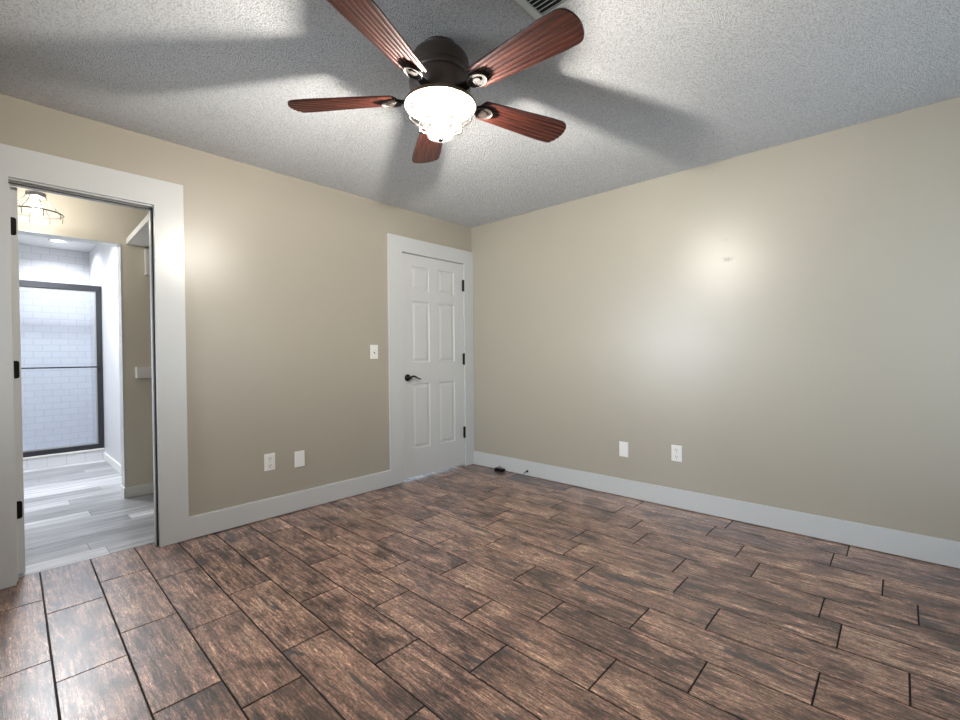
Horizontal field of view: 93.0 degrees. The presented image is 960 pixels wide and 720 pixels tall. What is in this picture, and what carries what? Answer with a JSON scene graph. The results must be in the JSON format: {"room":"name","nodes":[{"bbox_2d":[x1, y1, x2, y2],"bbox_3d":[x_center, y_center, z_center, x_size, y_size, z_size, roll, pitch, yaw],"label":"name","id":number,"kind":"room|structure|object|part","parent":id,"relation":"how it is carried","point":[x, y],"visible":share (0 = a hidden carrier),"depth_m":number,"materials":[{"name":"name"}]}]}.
{"room":"empty bedroom","nodes":[
{"label":"empty bedroom","id":0,"kind":"room"},
{"bbox_2d":[18,244,92,450],"bbox_3d":[-5.495,-0.082,5.001,0.100,2.470,2.070,0,1,43],"label":"wall","id":1,"kind":"structure","parent":0,"point":[55,331],"depth_m":5.41,"materials":[{"name":"white tile"}]},
{"bbox_2d":[11,186,153,487],"bbox_3d":[-3.127,-0.099,3.483,0.120,2.440,3.050,0,1,43],"label":"wall","id":2,"kind":"structure","parent":0,"point":[86,219],"depth_m":3.70,"materials":[{"name":"beige paint"}]},
{"bbox_2d":[18,229,125,486],"bbox_3d":[-3.538,0.060,3.038,0.128,1.960,1.835,0,1,43],"label":"trim","id":3,"kind":"structure","parent":2,"relation":"attached to","point":[24,232],"depth_m":3.67,"materials":[{"name":"white paint"}]},
{"bbox_2d":[120,483,153,498],"bbox_3d":[-2.539,1.065,4.121,0.144,0.085,1.109,0,1,43],"label":"baseboard","id":4,"kind":"structure","parent":2,"relation":"attached to","point":[139,490],"depth_m":3.73,"materials":[{"name":"white paint"}]},
{"bbox_2d":[126,213,148,246],"bbox_3d":[-2.352,-0.959,3.554,0.920,0.044,0.568,0,1,43],"label":"shelf","id":5,"kind":"object","parent":2,"relation":"attached to","point":[139,236],"visible":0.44,"depth_m":3.45,"materials":[{"name":"white paint"}]},
{"bbox_2d":[135,367,151,377],"bbox_3d":[-2.736,0.101,3.764,0.074,0.091,0.172,0,1,43],"label":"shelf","id":6,"kind":"object","parent":2,"relation":"attached to","point":[140,372],"visible":0.56,"depth_m":3.71,"materials":[{"name":"white paint"}]},
{"bbox_2d":[144,248,149,275],"bbox_3d":[-2.713,-0.810,3.804,0.050,0.215,0.135,0,1,43],"label":"wall box","id":7,"kind":"object","parent":2,"relation":"attached to","point":[146,251],"visible":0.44,"depth_m":3.75,"materials":[{"name":"white paint"}]},
{"bbox_2d":[89,244,120,463],"bbox_3d":[-3.813,-0.095,4.789,2.660,2.470,0.100,0,1,43],"label":"wall","id":8,"kind":"structure","parent":0,"point":[109,270],"depth_m":4.85,"materials":[{"name":"white paint"}]},
{"bbox_2d":[23,448,104,468],"bbox_3d":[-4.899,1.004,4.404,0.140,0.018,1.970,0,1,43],"label":"trim","id":9,"kind":"structure","parent":8,"relation":"attached to","point":[64,453],"depth_m":4.83,"materials":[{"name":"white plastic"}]},
{"bbox_2d":[19,280,103,456],"bbox_3d":[-4.812,0.093,4.440,0.080,1.800,1.767,0,1,43],"label":"shower enclosure","id":10,"kind":"object","parent":9,"relation":"on","point":[96,290],"visible":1,"depth_m":5.04,"materials":[{"name":"grey metal"}]},
{"bbox_2d":[104,452,120,473],"bbox_3d":[-3.520,1.070,4.465,1.785,0.085,0.014,0,1,43],"label":"baseboard","id":11,"kind":"structure","parent":8,"relation":"attached to","point":[107,458],"depth_m":4.71,"materials":[{"name":"white paint"}]},
{"bbox_2d":[0,94,470,516],"bbox_3d":[-1.615,-0.109,3.142,0.115,2.440,4.400,0,1,43],"label":"wall","id":12,"kind":"structure","parent":0,"point":[286,277],"depth_m":3.21,"materials":[{"name":"beige paint"}]},
{"bbox_2d":[10,186,24,573],"bbox_3d":[-2.630,0.108,2.576,0.604,2.014,0.032,0,1,43],"label":"door","id":13,"kind":"structure","parent":12,"relation":"in","point":[13,190],"depth_m":2.38,"materials":[{"name":"white paint"}]},
{"bbox_2d":[0,143,188,589],"bbox_3d":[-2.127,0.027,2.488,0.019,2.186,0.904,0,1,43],"label":"trim","id":14,"kind":"structure","parent":12,"relation":"attached to","point":[166,198],"depth_m":2.70,"materials":[{"name":"white paint"}]},
{"bbox_2d":[264,453,274,470],"bbox_3d":[-1.476,0.718,3.203,0.009,0.118,0.074,0,1,43],"label":"wall outlet","id":15,"kind":"object","parent":12,"relation":"attached to","point":[269,459],"visible":1,"depth_m":3.20,"materials":[{"name":"white plastic"}]},
{"bbox_2d":[189,470,390,538],"bbox_3d":[-1.911,1.048,2.725,0.019,0.136,3.350,0,1,43],"label":"baseboard","id":16,"kind":"structure","parent":12,"relation":"attached to","point":[211,522],"depth_m":3.25,"materials":[{"name":"white paint"}]},
{"bbox_2d":[295,450,304,467],"bbox_3d":[-1.330,0.730,3.363,0.007,0.118,0.074,0,1,43],"label":"blank wall plate","id":17,"kind":"object","parent":12,"relation":"attached to","point":[299,455],"visible":1,"depth_m":3.36,"materials":[{"name":"white plastic"}]},
{"bbox_2d":[370,345,377,358],"bbox_3d":[-0.887,-0.069,3.835,0.016,0.118,0.074,0,1,43],"label":"light switch","id":18,"kind":"object","parent":12,"relation":"attached to","point":[373,348],"visible":1,"depth_m":3.83,"materials":[{"name":"white plastic"}]},
{"bbox_2d":[387,233,473,485],"bbox_3d":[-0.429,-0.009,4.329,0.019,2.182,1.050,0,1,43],"label":"trim","id":19,"kind":"structure","parent":12,"relation":"attached to","point":[396,244],"depth_m":4.03,"materials":[{"name":"white paint"}]},
{"bbox_2d":[402,253,465,478],"bbox_3d":[-0.424,0.051,4.340,0.090,2.025,0.796,0,1,43],"label":"door","id":20,"kind":"structure","parent":12,"relation":"in","point":[432,289],"depth_m":4.33,"materials":[{"name":"white paint"}]},
{"bbox_3d":[-0.603,0.160,4.120,0.055,0.066,0.152,0,1,43],"label":"handle","id":21,"kind":"part","parent":20,"relation":"part of","materials":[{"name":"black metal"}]},
{"bbox_2d":[0,458,959,719],"bbox_3d":[-1.566,1.127,3.055,8.320,0.070,4.500,0,1,43],"label":"floor","id":22,"kind":"structure","parent":0,"point":[460,592],"depth_m":1.99,"materials":[{"name":"brown tile"}]},
{"bbox_2d":[494,466,504,471],"bbox_3d":[0.189,1.054,4.429,0.096,0.050,0.054,0,1,43],"label":"bracket","id":23,"kind":"object","parent":22,"relation":"on","point":[501,469],"visible":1,"depth_m":4.42,"materials":[{"name":"black metal"}]},
{"bbox_2d":[0,0,959,251],"bbox_3d":[-1.574,-1.353,3.025,8.540,0.050,4.720,0,1,43],"label":"ceiling","id":24,"kind":"structure","parent":0,"point":[651,89],"depth_m":2.19,"materials":[{"name":"white paint"}]},
{"bbox_2d":[18,190,63,223],"bbox_3d":[-2.976,-1.130,3.054,0.279,0.370,0.279,0,1,43],"label":"ceiling light","id":25,"kind":"object","parent":24,"relation":"attached to","point":[33,194],"visible":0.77,"depth_m":3.04,"materials":[{"name":"silver metal"}]},
{"bbox_2d":[48,239,67,242],"bbox_3d":[-4.685,-1.321,5.064,0.170,0.008,0.170,0,1,43],"label":"recessed light","id":26,"kind":"object","parent":24,"relation":"in","point":[52,240],"visible":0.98,"depth_m":5.05,"materials":[{"name":"white plastic"}]},
{"bbox_2d":[288,0,583,163],"bbox_3d":[-0.130,-1.127,1.902,1.248,0.400,1.300,0,1,43],"label":"ceiling fan","id":27,"kind":"object","parent":24,"relation":"hanging from","point":[439,72],"visible":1,"depth_m":1.82,"materials":[{"name":"brown wood"}]},
{"bbox_3d":[-0.592,-1.111,1.979,0.480,0.009,0.156,0,13,6],"label":"blade","id":28,"kind":"part","parent":27,"relation":"part of","materials":[{"name":"brown wood"}]},
{"bbox_3d":[-0.339,-1.108,1.548,0.156,0.009,0.480,13,6,23],"label":"blade","id":29,"kind":"part","parent":27,"relation":"part of","materials":[{"name":"brown wood"}]},
{"bbox_3d":[-0.261,-1.119,2.353,0.156,0.009,0.480,-13,3,-12],"label":"blade","id":30,"kind":"part","parent":27,"relation":"part of","materials":[{"name":"brown wood"}]},
{"bbox_3d":[0.197,-1.121,2.153,0.480,0.009,0.156,-1,-11,-30],"label":"blade","id":31,"kind":"part","parent":27,"relation":"part of","materials":[{"name":"brown wood"}]},
{"bbox_3d":[0.149,-1.114,1.656,0.480,0.009,0.156,0,-11,42],"label":"blade","id":32,"kind":"part","parent":27,"relation":"part of","materials":[{"name":"brown wood"}]},
{"bbox_2d":[515,0,571,19],"bbox_3d":[0.249,-1.320,1.538,0.360,0.010,0.325,0,1,43],"label":"ceiling vent","id":33,"kind":"object","parent":24,"relation":"in","point":[541,8],"visible":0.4,"depth_m":1.70,"materials":[{"name":"white metal"}]},
{"bbox_2d":[471,97,959,568],"bbox_3d":[1.461,-0.124,3.380,4.315,2.470,0.120,0,1,43],"label":"wall","id":34,"kind":"structure","parent":0,"point":[785,317],"depth_m":2.98,"materials":[{"name":"beige paint"}]},
{"bbox_2d":[619,441,627,456],"bbox_3d":[1.137,0.707,3.609,0.074,0.118,0.007,0,1,43],"label":"blank wall plate","id":35,"kind":"object","parent":34,"relation":"attached to","point":[623,446],"visible":1,"depth_m":3.61,"materials":[{"name":"white plastic"}]},
{"bbox_2d":[671,445,681,461],"bbox_3d":[1.436,0.683,3.332,0.074,0.118,0.009,0,1,43],"label":"wall outlet","id":36,"kind":"object","parent":34,"relation":"attached to","point":[676,451],"visible":1,"depth_m":3.33,"materials":[{"name":"white plastic"}]},
{"bbox_2d":[473,451,959,568],"bbox_3d":[1.474,1.010,3.299,4.181,0.136,0.016,0,1,43],"label":"baseboard","id":37,"kind":"structure","parent":34,"relation":"attached to","point":[935,550],"depth_m":2.98,"materials":[{"name":"white paint"}]}
]}

